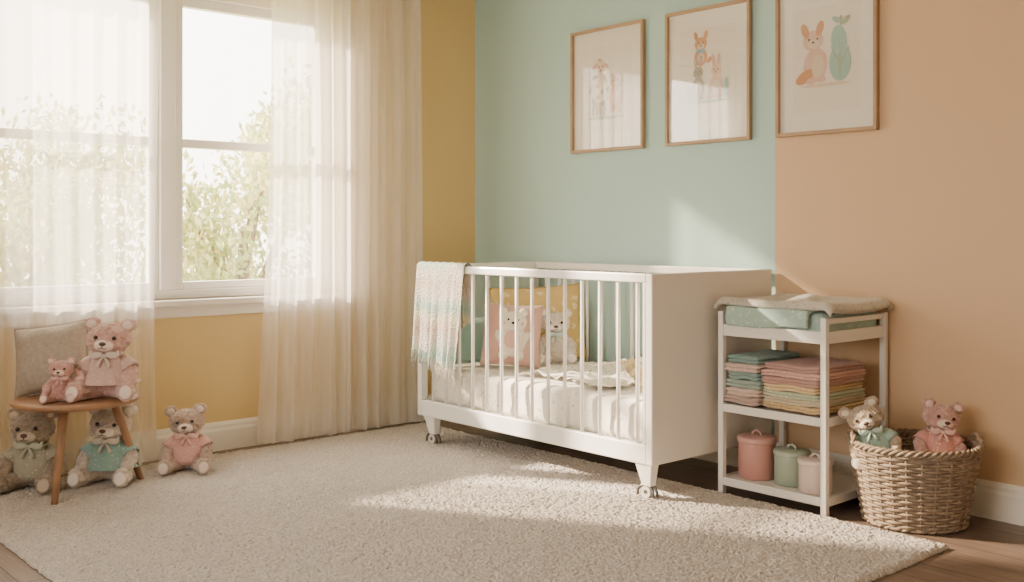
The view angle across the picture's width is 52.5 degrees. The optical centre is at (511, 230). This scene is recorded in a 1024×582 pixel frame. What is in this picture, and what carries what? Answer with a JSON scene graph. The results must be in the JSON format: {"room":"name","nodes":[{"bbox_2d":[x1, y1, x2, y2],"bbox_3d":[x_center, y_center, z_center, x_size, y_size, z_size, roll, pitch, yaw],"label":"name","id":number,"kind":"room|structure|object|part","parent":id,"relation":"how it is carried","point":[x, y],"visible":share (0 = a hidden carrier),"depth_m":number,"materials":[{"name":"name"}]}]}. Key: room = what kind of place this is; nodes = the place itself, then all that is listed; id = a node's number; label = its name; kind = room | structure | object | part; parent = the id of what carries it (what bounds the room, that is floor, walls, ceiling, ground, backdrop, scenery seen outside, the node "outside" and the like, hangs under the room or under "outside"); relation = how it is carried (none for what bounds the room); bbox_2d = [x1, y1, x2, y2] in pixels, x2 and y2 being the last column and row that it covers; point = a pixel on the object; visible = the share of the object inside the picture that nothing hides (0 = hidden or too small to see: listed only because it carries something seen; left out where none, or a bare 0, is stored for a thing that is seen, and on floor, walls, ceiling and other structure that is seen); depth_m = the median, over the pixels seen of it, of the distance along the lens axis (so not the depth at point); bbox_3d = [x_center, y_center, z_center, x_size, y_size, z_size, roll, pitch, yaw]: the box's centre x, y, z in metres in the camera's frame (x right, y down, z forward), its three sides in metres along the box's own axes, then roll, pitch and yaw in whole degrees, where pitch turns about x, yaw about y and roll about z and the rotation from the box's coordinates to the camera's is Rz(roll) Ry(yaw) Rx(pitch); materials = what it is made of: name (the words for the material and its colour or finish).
{"room":"children's room","nodes":[
{"label":"children's room","id":0,"kind":"room"},
{"bbox_2d":[0,0,474,449],"bbox_3d":[-2.401,-0.225,4.822,5.600,2.750,0.200,0,0,-41],"label":"wall","id":1,"kind":"structure","parent":0,"point":[214,361],"depth_m":5.58,"materials":[{"name":"yellow paint"}]},
{"bbox_2d":[0,0,270,327],"bbox_3d":[-1.742,-0.450,5.322,2.150,1.780,0.220,0,0,-41],"label":"window","id":2,"kind":"structure","parent":1,"relation":"in","point":[106,311],"depth_m":5.32,"materials":[{"name":"white wood"}]},
{"bbox_3d":[-1.713,-0.450,5.288,2.150,1.780,0.130,0,0,-41],"label":"sill casing","id":3,"kind":"part","parent":2,"relation":"part of","materials":[{"name":"beige wood"}]},
{"bbox_3d":[-1.789,-0.458,5.375,1.840,1.525,0.050,0,0,-41],"label":"window sashes","id":4,"kind":"part","parent":2,"relation":"part of","materials":[{"name":"white wood"}]},
{"bbox_2d":[0,394,431,473],"bbox_3d":[-2.261,1.075,4.801,5.384,0.150,0.016,0,0,-41],"label":"baseboard","id":5,"kind":"structure","parent":1,"relation":"attached to","point":[238,433],"depth_m":5.39,"materials":[{"name":"beige wood"}]},
{"bbox_3d":[-1.687,-1.430,5.221,3.270,0.050,0.145,0,0,-41],"label":"curtain rod","id":6,"kind":"object","parent":1,"relation":"attached to","visible":0},
{"bbox_2d":[42,0,153,289],"bbox_3d":[-2.247,-0.147,4.669,1.342,2.540,0.087,0,0,-41],"label":"sheer curtain","id":7,"kind":"object","parent":6,"relation":"hanging from","point":[135,1],"visible":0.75,"depth_m":5.00,"materials":[{"name":"fabric"}]},
{"bbox_2d":[256,0,423,442],"bbox_3d":[-0.940,-0.147,5.822,1.026,2.540,0.106,0,0,-41],"label":"sheer curtain","id":8,"kind":"object","parent":6,"relation":"hanging from","point":[344,249],"visible":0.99,"depth_m":5.79,"materials":[{"name":"fabric"}]},
{"bbox_2d":[0,420,1023,581],"bbox_3d":[-0.176,1.200,2.450,5.800,0.100,6.700,0,0,-41],"label":"floor","id":9,"kind":"structure","parent":0,"point":[987,550],"depth_m":3.94,"materials":[{"name":"brown wood"}]},
{"bbox_2d":[0,423,948,581],"bbox_3d":[-0.429,1.134,4.104,2.562,0.026,3.197,0,0,-41],"label":"shag rug","id":10,"kind":"object","parent":9,"relation":"on","point":[393,504],"visible":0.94,"depth_m":3.98,"materials":[{"name":"carpet"}]},
{"bbox_2d":[0,408,64,493],"bbox_3d":[-2.103,0.949,4.536,0.280,0.350,0.265,0,0,-3],"label":"teddy bear","id":11,"kind":"object","parent":10,"relation":"on","point":[30,461],"visible":0.9,"depth_m":4.51},
{"bbox_2d":[9,392,143,504],"bbox_3d":[-1.888,0.927,4.499,0.519,0.416,0.519,0,0,-5],"label":"wooden stool","id":12,"kind":"object","parent":10,"relation":"on","point":[22,403],"visible":0.62,"depth_m":4.33,"materials":[{"name":"brown wood"}]},
{"bbox_2d":[14,319,88,397],"bbox_3d":[-2.026,0.562,4.582,0.376,0.349,0.177,0,0,-1],"label":"cushion","id":13,"kind":"object","parent":12,"relation":"on","point":[36,345],"visible":0.7,"depth_m":4.53,"materials":[{"name":"beige fabric"}]},
{"bbox_2d":[39,357,75,403],"bbox_3d":[-1.896,0.625,4.359,0.147,0.183,0.123,0,0,-11],"label":"teddy bear","id":14,"kind":"object","parent":12,"relation":"on","point":[60,371],"visible":0.94,"depth_m":4.35},
{"bbox_3d":[-1.888,0.733,4.499,0.520,0.027,0.520,0,0,-41],"label":"seat","id":15,"kind":"part","parent":12,"relation":"part of","materials":[{"name":"brown wood"}]},
{"bbox_2d":[64,316,141,401],"bbox_3d":[-1.746,0.542,4.473,0.289,0.348,0.284,0,0,-7],"label":"teddy bear","id":16,"kind":"object","parent":12,"relation":"on","point":[106,372],"visible":0.98,"depth_m":4.43},
{"bbox_2d":[66,404,141,487],"bbox_3d":[-1.816,0.950,4.673,0.277,0.349,0.298,0,0,-1],"label":"teddy bear","id":17,"kind":"object","parent":10,"relation":"on","point":[106,456],"visible":0.94,"depth_m":4.63},
{"bbox_2d":[156,403,213,475],"bbox_3d":[-1.527,0.970,4.877,0.244,0.307,0.232,0,0,-9],"label":"teddy bear","id":18,"kind":"object","parent":10,"relation":"on","point":[187,448],"visible":1,"depth_m":4.86},
{"bbox_2d":[418,261,771,498],"bbox_3d":[0.360,0.654,5.242,0.858,0.949,1.652,0,0,-41],"label":"crib","id":19,"kind":"object","parent":10,"relation":"on","point":[674,417],"visible":0.81,"depth_m":4.66,"materials":[{"name":"white wood"}]},
{"bbox_2d":[411,261,471,383],"bbox_3d":[-0.358,0.472,5.433,0.142,0.620,0.404,0,0,-41],"label":"knit throw blanket","id":20,"kind":"object","parent":19,"relation":"hanging from","point":[441,289],"visible":0.98,"depth_m":5.39,"materials":[{"name":"white fabric"}]},
{"bbox_2d":[455,317,483,363],"bbox_3d":[-0.204,0.587,5.595,0.300,0.252,0.130,0,0,-6],"label":"cushion","id":21,"kind":"object","parent":19,"relation":"on","point":[479,322],"visible":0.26,"depth_m":5.54,"materials":[{"name":"teal fabric"}]},
{"bbox_2d":[480,301,543,368],"bbox_3d":[0.001,0.548,5.466,0.342,0.351,0.180,0,0,-1],"label":"cushion","id":22,"kind":"object","parent":19,"relation":"on","point":[494,309],"visible":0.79,"depth_m":5.42,"materials":[{"name":"pink fabric"}]},
{"bbox_2d":[489,283,586,357],"bbox_3d":[0.141,0.512,5.810,0.547,0.440,0.184,0,0,1],"label":"pillow","id":23,"kind":"object","parent":19,"relation":"on","point":[573,290],"visible":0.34,"depth_m":5.79,"materials":[{"name":"yellow fabric"}]},
{"bbox_3d":[0.359,0.822,5.248,0.774,0.207,1.558,0,0,-41],"label":"mattress","id":24,"kind":"part","parent":19,"relation":"part of","materials":[{"name":"white fabric"}]},
{"bbox_2d":[540,308,576,364],"bbox_3d":[0.235,0.565,5.598,0.230,0.292,0.179,0,0,1],"label":"teddy bear","id":25,"kind":"object","parent":19,"relation":"on","point":[556,319],"visible":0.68,"depth_m":5.58},
{"bbox_2d":[518,360,634,386],"bbox_3d":[0.472,0.696,5.143,0.757,0.056,0.627,0,0,-44],"label":"blanket","id":26,"kind":"object","parent":19,"relation":"on","point":[609,369],"visible":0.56,"depth_m":5.07,"materials":[{"name":"white fabric"}]},
{"bbox_2d":[620,356,642,389],"bbox_3d":[0.591,0.643,4.713,0.161,0.150,0.216,0,0,-28],"label":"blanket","id":27,"kind":"object","parent":19,"relation":"on","point":[630,365],"visible":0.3,"depth_m":4.72,"materials":[{"name":"beige fabric"}]},
{"bbox_3d":[0.895,0.583,4.636,0.858,0.805,0.035,0,0,-41],"label":"panel","id":28,"kind":"part","parent":19,"relation":"part of","materials":[{"name":"white wood"}]},
{"bbox_2d":[718,311,887,516],"bbox_3d":[1.259,0.750,4.508,0.485,0.800,0.532,0,0,-41],"label":"table","id":29,"kind":"object","parent":9,"relation":"on","point":[844,484],"visible":0.61,"depth_m":4.36,"materials":[{"name":"white wood"}]},
{"bbox_2d":[737,429,776,480],"bbox_3d":[1.074,0.973,4.556,0.170,0.208,0.170,0,0,-41],"label":"lidded canister","id":30,"kind":"object","parent":29,"relation":"on","point":[755,449],"visible":0.98,"depth_m":4.49,"materials":[{"name":"pink ceramic"}]},
{"bbox_3d":[1.074,0.895,4.556,0.170,0.052,0.170,0,0,-41],"label":"lid","id":31,"kind":"part","parent":30,"relation":"part of","materials":[{"name":"pink ceramic"}]},
{"bbox_2d":[724,349,800,406],"bbox_3d":[1.110,0.642,4.580,0.349,0.214,0.182,0,0,-41],"label":"folded towels","id":32,"kind":"object","parent":29,"relation":"on","point":[745,375],"visible":0.59,"depth_m":4.48,"materials":[{"name":"teal fabric"}]},
{"bbox_2d":[773,443,810,486],"bbox_3d":[1.194,0.992,4.435,0.155,0.171,0.155,0,0,-41],"label":"lidded canister","id":33,"kind":"object","parent":29,"relation":"on","point":[786,465],"visible":0.87,"depth_m":4.38,"materials":[{"name":"green ceramic"}]},
{"bbox_3d":[1.194,0.929,4.435,0.155,0.045,0.155,0,0,-41],"label":"lid","id":34,"kind":"part","parent":33,"relation":"part of","materials":[{"name":"green ceramic"}]},
{"bbox_2d":[713,292,893,330],"bbox_3d":[1.254,0.360,4.504,0.506,0.154,0.586,0,0,-41],"label":"changing pad","id":35,"kind":"object","parent":29,"relation":"on","point":[779,310],"visible":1,"depth_m":4.35,"materials":[{"name":"green fabric"}]},
{"bbox_2d":[761,356,866,414],"bbox_3d":[1.277,0.650,4.401,0.375,0.197,0.286,0,0,-41],"label":"folded blankets","id":36,"kind":"object","parent":29,"relation":"on","point":[793,385],"visible":0.89,"depth_m":4.31,"materials":[{"name":"fabric"}]},
{"bbox_2d":[798,453,833,494],"bbox_3d":[1.255,0.997,4.297,0.144,0.161,0.144,0,0,-41],"label":"lidded canister","id":37,"kind":"object","parent":29,"relation":"on","point":[809,465],"visible":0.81,"depth_m":4.25,"materials":[{"name":"beige ceramic"}]},
{"bbox_3d":[1.255,0.938,4.297,0.144,0.043,0.144,0,0,-41],"label":"lid","id":38,"kind":"part","parent":37,"relation":"part of","materials":[{"name":"beige ceramic"}]},
{"bbox_2d":[846,427,984,534],"bbox_3d":[1.594,0.968,4.121,0.504,0.362,0.505,0,0,-19],"label":"wicker basket","id":39,"kind":"object","parent":9,"relation":"on","point":[913,493],"visible":0.89,"depth_m":3.94,"materials":[{"name":"beige wicker"}]},
{"bbox_2d":[838,396,901,470],"bbox_3d":[1.429,0.801,4.132,0.255,0.289,0.152,0,0,19],"label":"teddy bear","id":40,"kind":"object","parent":39,"relation":"in","point":[865,419],"visible":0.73,"depth_m":4.10},
{"bbox_2d":[912,397,966,467],"bbox_3d":[1.686,0.796,4.108,0.211,0.272,0.152,0,0,5],"label":"teddy bear","id":41,"kind":"object","parent":39,"relation":"in","point":[940,436],"visible":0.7,"depth_m":4.08},
{"bbox_2d":[475,0,1023,486],"bbox_3d":[1.924,-0.225,4.303,0.200,2.750,6.700,0,0,-41],"label":"wall","id":42,"kind":"structure","parent":0,"point":[922,212],"depth_m":4.69,"materials":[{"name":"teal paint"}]},
{"bbox_2d":[570,19,645,153],"bbox_3d":[0.520,-0.782,5.720,0.026,0.685,0.546,0,0,-41],"label":"framed picture","id":43,"kind":"object","parent":42,"relation":"attached to","point":[608,63],"visible":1,"depth_m":5.71,"materials":[{"name":"beige paper"}]},
{"bbox_2d":[584,41,631,134],"bbox_3d":[0.524,-0.782,5.723,0.001,0.480,0.360,0,0,-41],"label":"print","id":44,"kind":"object","parent":43,"relation":"attached to","point":[607,64],"depth_m":5.72,"materials":[{"name":"beige paper"}]},
{"bbox_2d":[665,0,751,145],"bbox_3d":[0.976,-0.782,5.203,0.026,0.685,0.528,0,0,-41],"label":"framed picture","id":45,"kind":"object","parent":42,"relation":"attached to","point":[708,49],"visible":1,"depth_m":5.20,"materials":[{"name":"beige paper"}]},
{"bbox_2d":[680,22,735,124],"bbox_3d":[0.980,-0.782,5.206,0.001,0.480,0.348,0,0,-41],"label":"print","id":46,"kind":"object","parent":45,"relation":"attached to","point":[707,49],"depth_m":5.20,"materials":[{"name":"beige paper"}]},
{"bbox_2d":[775,0,878,137],"bbox_3d":[1.418,-0.782,4.702,0.026,0.685,0.515,0,0,-41],"label":"framed picture","id":47,"kind":"object","parent":42,"relation":"attached to","point":[827,51],"visible":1,"depth_m":4.71,"materials":[{"name":"beige paper"}]},
{"bbox_2d":[793,0,859,113],"bbox_3d":[1.421,-0.782,4.705,0.001,0.480,0.340,0,0,-41],"label":"print","id":48,"kind":"object","parent":47,"relation":"attached to","point":[826,33],"depth_m":4.70,"materials":[{"name":"beige paper"}]},
{"bbox_2d":[691,443,1023,525],"bbox_3d":[1.843,1.075,4.231,0.016,0.150,6.300,0,0,-41],"label":"baseboard","id":49,"kind":"structure","parent":42,"relation":"attached to","point":[1003,502],"depth_m":4.15,"materials":[{"name":"beige wood"}]},
{"label":"outside","id":50,"kind":"structure","parent":0,"visible":0},
{"bbox_3d":[-13.664,2.400,21.822,60.000,0.100,39.400,0,0,-41],"label":"lawn","id":51,"kind":"structure","parent":50,"visible":0},
{"bbox_2d":[0,156,145,287],"bbox_3d":[-5.575,0.753,11.467,2.897,3.194,2.636,0,0,-41],"label":"tree","id":52,"kind":"object","parent":51,"relation":"on","point":[12,248],"visible":0.61,"depth_m":11.48,"materials":[{"name":"green plant"}]},
{"bbox_2d":[0,93,145,285],"bbox_3d":[-5.731,0.278,13.546,2.283,4.142,3.048,0,0,-8],"label":"tree","id":53,"kind":"object","parent":51,"relation":"on","point":[106,235],"visible":0.41,"depth_m":13.14,"materials":[{"name":"green plant"}]},
{"bbox_2d":[98,140,269,282],"bbox_3d":[-3.222,0.634,12.291,2.831,3.431,3.077,0,0,14],"label":"tree","id":54,"kind":"object","parent":51,"relation":"on","point":[210,254],"visible":0.3,"depth_m":11.79,"materials":[{"name":"green plant"}]},
{"bbox_2d":[198,91,270,260],"bbox_3d":[-2.913,-0.008,14.504,2.731,4.712,3.990,0,0,-7],"label":"tree","id":55,"kind":"object","parent":51,"relation":"on","point":[264,130],"visible":0.05,"depth_m":13.58,"materials":[{"name":"green plant"}]}
]}

